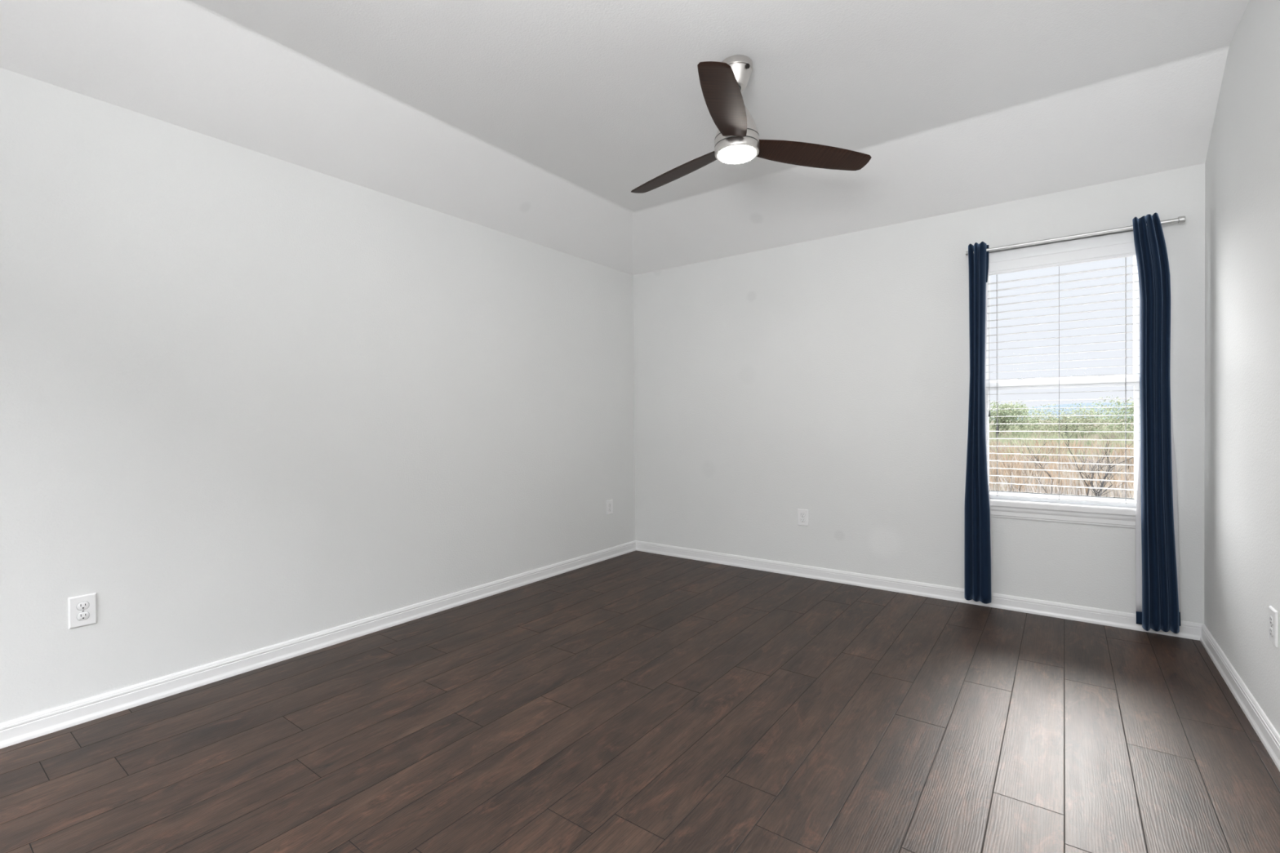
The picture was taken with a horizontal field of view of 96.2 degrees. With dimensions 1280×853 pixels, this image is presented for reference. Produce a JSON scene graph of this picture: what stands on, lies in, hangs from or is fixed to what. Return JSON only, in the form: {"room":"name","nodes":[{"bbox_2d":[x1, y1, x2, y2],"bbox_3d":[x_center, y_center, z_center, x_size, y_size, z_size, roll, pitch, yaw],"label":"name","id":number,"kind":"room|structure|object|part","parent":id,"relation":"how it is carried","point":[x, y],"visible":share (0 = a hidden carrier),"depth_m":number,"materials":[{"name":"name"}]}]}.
{"room":"empty bedroom","nodes":[
{"label":"empty bedroom","id":0,"kind":"room"},
{"bbox_2d":[0,67,635,723],"bbox_3d":[-1.769,-0.032,2.879,0.120,2.580,5.970,0,1,36],"label":"wall","id":1,"kind":"structure","parent":0,"point":[250,400],"depth_m":2.70,"materials":[{"name":"paint"}]},
{"bbox_2d":[67,592,97,629],"bbox_3d":[-2.166,0.717,2.233,0.009,0.120,0.080,0,1,36],"label":"wall outlet","id":2,"kind":"object","parent":1,"relation":"attached to","point":[82,610],"visible":1,"depth_m":2.23,"materials":[{"name":"white plastic"}]},
{"bbox_2d":[76,611,89,620],"bbox_3d":[-2.163,0.737,2.232,0.001,0.030,0.037,0,1,36],"label":"receptacle","id":3,"kind":"object","parent":2,"relation":"attached to","point":[81,615],"depth_m":2.23,"materials":[{"name":"white plastic"}]},
{"bbox_2d":[76,601,89,610],"bbox_3d":[-2.164,0.697,2.232,0.001,0.030,0.037,0,1,36],"label":"receptacle","id":4,"kind":"object","parent":2,"relation":"attached to","point":[81,606],"depth_m":2.23,"materials":[{"name":"white plastic"}]},
{"bbox_2d":[0,540,635,748],"bbox_3d":[-1.725,1.096,2.822,0.018,0.084,5.700,0,1,36],"label":"baseboard","id":5,"kind":"structure","parent":1,"relation":"attached to","point":[33,726],"depth_m":2.69,"materials":[{"name":"white paint"}]},
{"bbox_2d":[606,499,613,515],"bbox_3d":[-0.253,0.677,4.824,0.009,0.120,0.080,0,1,36],"label":"wall outlet","id":6,"kind":"object","parent":1,"relation":"attached to","point":[609,503],"visible":1,"depth_m":4.82,"materials":[{"name":"white plastic"}]},
{"bbox_2d":[0,0,1249,275],"bbox_3d":[-0.285,-1.512,1.715,3.652,0.420,5.700,0,1,36],"label":"ceiling","id":7,"kind":"structure","parent":0,"point":[538,122],"depth_m":2.73,"materials":[{"name":"paint"}]},
{"bbox_2d":[631,54,871,193],"bbox_3d":[0.327,-1.428,2.623,1.124,0.418,1.175,0,1,36],"label":"ceiling fan","id":8,"kind":"object","parent":7,"relation":"hanging from","point":[736,141],"visible":1,"depth_m":2.56,"materials":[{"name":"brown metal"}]},
{"bbox_3d":[0.182,-1.267,2.879,0.151,0.044,0.590,-1,1,-43],"label":"blade","id":9,"kind":"part","parent":8,"relation":"part of","materials":[{"name":"brown wood"}]},
{"bbox_3d":[0.332,-1.261,2.248,0.151,0.044,0.590,0,1,17],"label":"blade","id":10,"kind":"part","parent":8,"relation":"part of","materials":[{"name":"brown wood"}]},
{"bbox_3d":[0.804,-1.270,2.694,0.590,0.044,0.151,-1,1,-13],"label":"blade","id":11,"kind":"part","parent":8,"relation":"part of","materials":[{"name":"brown wood"}]},
{"bbox_2d":[0,550,1279,852],"bbox_3d":[-0.242,1.197,1.772,3.852,0.120,5.970,0,1,36],"label":"floor","id":12,"kind":"structure","parent":0,"point":[636,701],"depth_m":2.07,"materials":[{"name":"brown wood"}]},
{"bbox_2d":[633,163,1204,623],"bbox_3d":[1.470,-0.072,4.092,3.892,2.580,0.170,0,1,36],"label":"wall","id":13,"kind":"structure","parent":0,"point":[828,377],"depth_m":3.92,"materials":[{"name":"paint"}]},
{"bbox_2d":[797,508,808,526],"bbox_3d":[1.191,0.665,4.200,0.080,0.120,0.009,0,1,36],"label":"wall outlet","id":14,"kind":"object","parent":13,"relation":"attached to","point":[802,514],"visible":1,"depth_m":4.20,"materials":[{"name":"white plastic"}]},
{"bbox_2d":[635,540,1203,640],"bbox_3d":[1.424,1.057,4.028,3.652,0.084,0.018,0,1,36],"label":"baseboard","id":15,"kind":"structure","parent":13,"relation":"attached to","point":[1190,630],"depth_m":3.71,"materials":[{"name":"white paint"}]},
{"bbox_2d":[985,255,1140,528],"bbox_3d":[2.435,-0.259,3.355,0.880,1.618,0.195,0,1,36],"label":"window","id":16,"kind":"structure","parent":13,"relation":"in","point":[1065,512],"depth_m":3.28,"materials":[{"name":"white plastic"}]},
{"bbox_3d":[2.475,-0.643,3.409,0.736,0.790,0.024,0,1,36],"label":"sash","id":17,"kind":"part","parent":16,"relation":"part of","materials":[{"name":"white plastic"}]},
{"bbox_3d":[2.463,0.071,3.393,0.736,0.692,0.032,0,1,36],"label":"sash","id":18,"kind":"part","parent":16,"relation":"part of","materials":[{"name":"white plastic"}]},
{"bbox_2d":[986,231,1140,506],"bbox_3d":[2.421,-0.316,3.336,0.756,1.493,0.070,0,1,36],"label":"window blind","id":19,"kind":"object","parent":16,"relation":"attached to","point":[1120,245],"visible":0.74,"depth_m":3.30,"materials":[{"name":"white plastic"}]},
{"bbox_3d":[2.135,-0.521,3.513,0.005,0.860,0.003,0,1,36],"label":"lift cord","id":20,"kind":"part","parent":19,"relation":"part of","materials":[{"name":"white fabric"}]},
{"bbox_3d":[2.188,-0.289,3.519,0.002,1.425,0.053,0,1,36],"label":"ladder cord","id":21,"kind":"part","parent":19,"relation":"part of","materials":[{"name":"white fabric"}]},
{"bbox_3d":[2.434,-0.290,3.337,0.002,1.425,0.053,0,1,36],"label":"ladder cord","id":22,"kind":"part","parent":19,"relation":"part of","materials":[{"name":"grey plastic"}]},
{"bbox_3d":[2.433,0.423,3.352,0.748,0.015,0.048,0,1,36],"label":"rail","id":23,"kind":"part","parent":19,"relation":"part of","materials":[{"name":"white plastic"}]},
{"bbox_3d":[2.672,-0.290,3.161,0.002,1.425,0.053,0,1,36],"label":"ladder cord","id":24,"kind":"part","parent":19,"relation":"part of","materials":[{"name":"white fabric"}]},
{"bbox_3d":[2.419,0.463,3.333,0.880,0.040,0.120,0,1,36],"label":"sill","id":25,"kind":"part","parent":16,"relation":"part of","materials":[{"name":"white paint"}]},
{"bbox_3d":[2.470,-0.306,3.403,0.770,1.525,0.075,0,1,36],"label":"frame","id":26,"kind":"part","parent":16,"relation":"part of","materials":[{"name":"white plastic"}]},
{"bbox_2d":[965,215,1185,255],"bbox_3d":[2.389,-1.043,3.226,0.972,0.055,0.106,0,1,36],"label":"curtain rod","id":27,"kind":"object","parent":13,"relation":"attached to","point":[1180,219],"visible":0.84,"depth_m":3.15,"materials":[{"name":"grey metal"}]},
{"bbox_2d":[964,241,991,604],"bbox_3d":[2.028,-0.021,3.453,0.141,2.145,0.091,0,1,36],"label":"curtain","id":28,"kind":"object","parent":27,"relation":"hanging from","point":[977,529],"visible":1,"depth_m":3.44,"materials":[{"name":"blue fabric"}]},
{"bbox_2d":[1132,212,1181,633],"bbox_3d":[2.676,-0.019,2.974,0.195,2.154,0.102,0,1,36],"label":"curtain","id":29,"kind":"object","parent":27,"relation":"hanging from","point":[1157,525],"visible":1,"depth_m":2.96,"materials":[{"name":"blue fabric"}]},
{"bbox_2d":[1204,0,1279,735],"bbox_3d":[1.264,-0.234,0.637,0.120,2.980,5.970,0,1,36],"label":"wall","id":30,"kind":"structure","parent":0,"point":[1242,486],"depth_m":2.28,"materials":[{"name":"paint"}]},
{"bbox_2d":[1200,623,1279,771],"bbox_3d":[1.199,1.094,0.664,0.018,0.084,5.700,0,1,36],"label":"baseboard","id":31,"kind":"structure","parent":30,"relation":"attached to","point":[1269,737],"depth_m":2.24,"materials":[{"name":"white paint"}]},
{"bbox_2d":[1268,605,1278,647],"bbox_3d":[2.167,0.684,1.967,0.009,0.120,0.080,0,1,36],"label":"wall outlet","id":32,"kind":"object","parent":30,"relation":"attached to","point":[1273,613],"visible":1,"depth_m":1.96,"materials":[{"name":"white plastic"}]},
{"bbox_2d":[1269,626,1273,636],"bbox_3d":[2.164,0.704,1.969,0.002,0.029,0.035,0,1,36],"label":"receptacle","id":33,"kind":"object","parent":32,"relation":"attached to","point":[1271,628],"depth_m":1.97,"materials":[{"name":"white plastic"}]},
{"bbox_2d":[1269,615,1273,625],"bbox_3d":[2.164,0.664,1.969,0.002,0.029,0.035,0,1,36],"label":"receptacle","id":34,"kind":"object","parent":32,"relation":"attached to","point":[1271,617],"depth_m":1.97,"materials":[{"name":"white plastic"}]},
{"label":"outside","id":35,"kind":"structure","parent":0,"visible":0},
{"bbox_2d":[990,418,1133,497],"bbox_3d":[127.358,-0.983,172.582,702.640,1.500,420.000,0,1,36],"label":"ground","id":36,"kind":"structure","parent":35,"point":[1095,424],"depth_m":113.28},
{"bbox_2d":[988,400,1040,437],"bbox_3d":[33.282,-0.398,52.389,5.284,4.050,5.275,-1,1,-11],"label":"tree","id":37,"kind":"object","parent":36,"relation":"on","point":[1008,413],"visible":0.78,"depth_m":51.69,"materials":[{"name":"green plant"}]},
{"bbox_2d":[995,450,1037,492],"bbox_3d":[7.781,1.312,12.111,0.565,1.739,1.022,0,1,-1],"label":"bare sapling","id":38,"kind":"object","parent":36,"relation":"on","point":[1011,451],"visible":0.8,"depth_m":11.91,"materials":[{"name":"brown plant"}]},
{"bbox_2d":[1016,434,1061,493],"bbox_3d":[9.582,1.127,13.784,1.014,2.049,0.600,0,1,29],"label":"bare sapling","id":39,"kind":"object","parent":36,"relation":"on","point":[1038,478],"visible":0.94,"depth_m":13.73,"materials":[{"name":"brown plant"}]},
{"bbox_2d":[989,400,1133,436],"bbox_3d":[39.412,-0.385,54.984,5.812,3.871,11.279,-1,1,-30],"label":"tree","id":40,"kind":"object","parent":36,"relation":"on","point":[1073,422],"visible":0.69,"depth_m":53.51,"materials":[{"name":"green plant"}]},
{"bbox_2d":[989,422,1133,497],"bbox_3d":[35.202,0.775,46.370,50.394,1.789,90.994,0,1,36],"label":"fence","id":41,"kind":"object","parent":36,"relation":"on","point":[1117,440],"visible":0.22,"depth_m":25.46,"materials":[{"name":"wood"}]},
{"bbox_2d":[1046,413,1133,496],"bbox_3d":[9.286,0.910,11.556,1.932,2.530,0.794,0,1,11],"label":"bare sapling","id":42,"kind":"object","parent":36,"relation":"on","point":[1060,414],"visible":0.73,"depth_m":11.58,"materials":[{"name":"brown plant"}]},
{"bbox_2d":[1067,426,1133,496],"bbox_3d":[7.716,1.104,9.576,0.993,2.216,1.501,0,1,14],"label":"bare sapling","id":43,"kind":"object","parent":36,"relation":"on","point":[1102,485],"visible":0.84,"depth_m":9.46,"materials":[{"name":"brown plant"}]},
{"bbox_2d":[1086,395,1133,436],"bbox_3d":[39.585,-0.578,44.743,7.675,4.469,6.460,0,1,36],"label":"tree","id":44,"kind":"object","parent":36,"relation":"on","point":[1130,410],"visible":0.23,"depth_m":45.43,"materials":[{"name":"green plant"}]},
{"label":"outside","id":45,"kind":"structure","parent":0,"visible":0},
{"bbox_2d":[991,402,1133,420],"bbox_3d":[258.233,-8.960,355.030,600.000,12.412,70.000,0,1,36],"label":"hills","id":46,"kind":"structure","parent":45,"point":[1061,406],"depth_m":333.30,"materials":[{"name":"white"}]}
]}

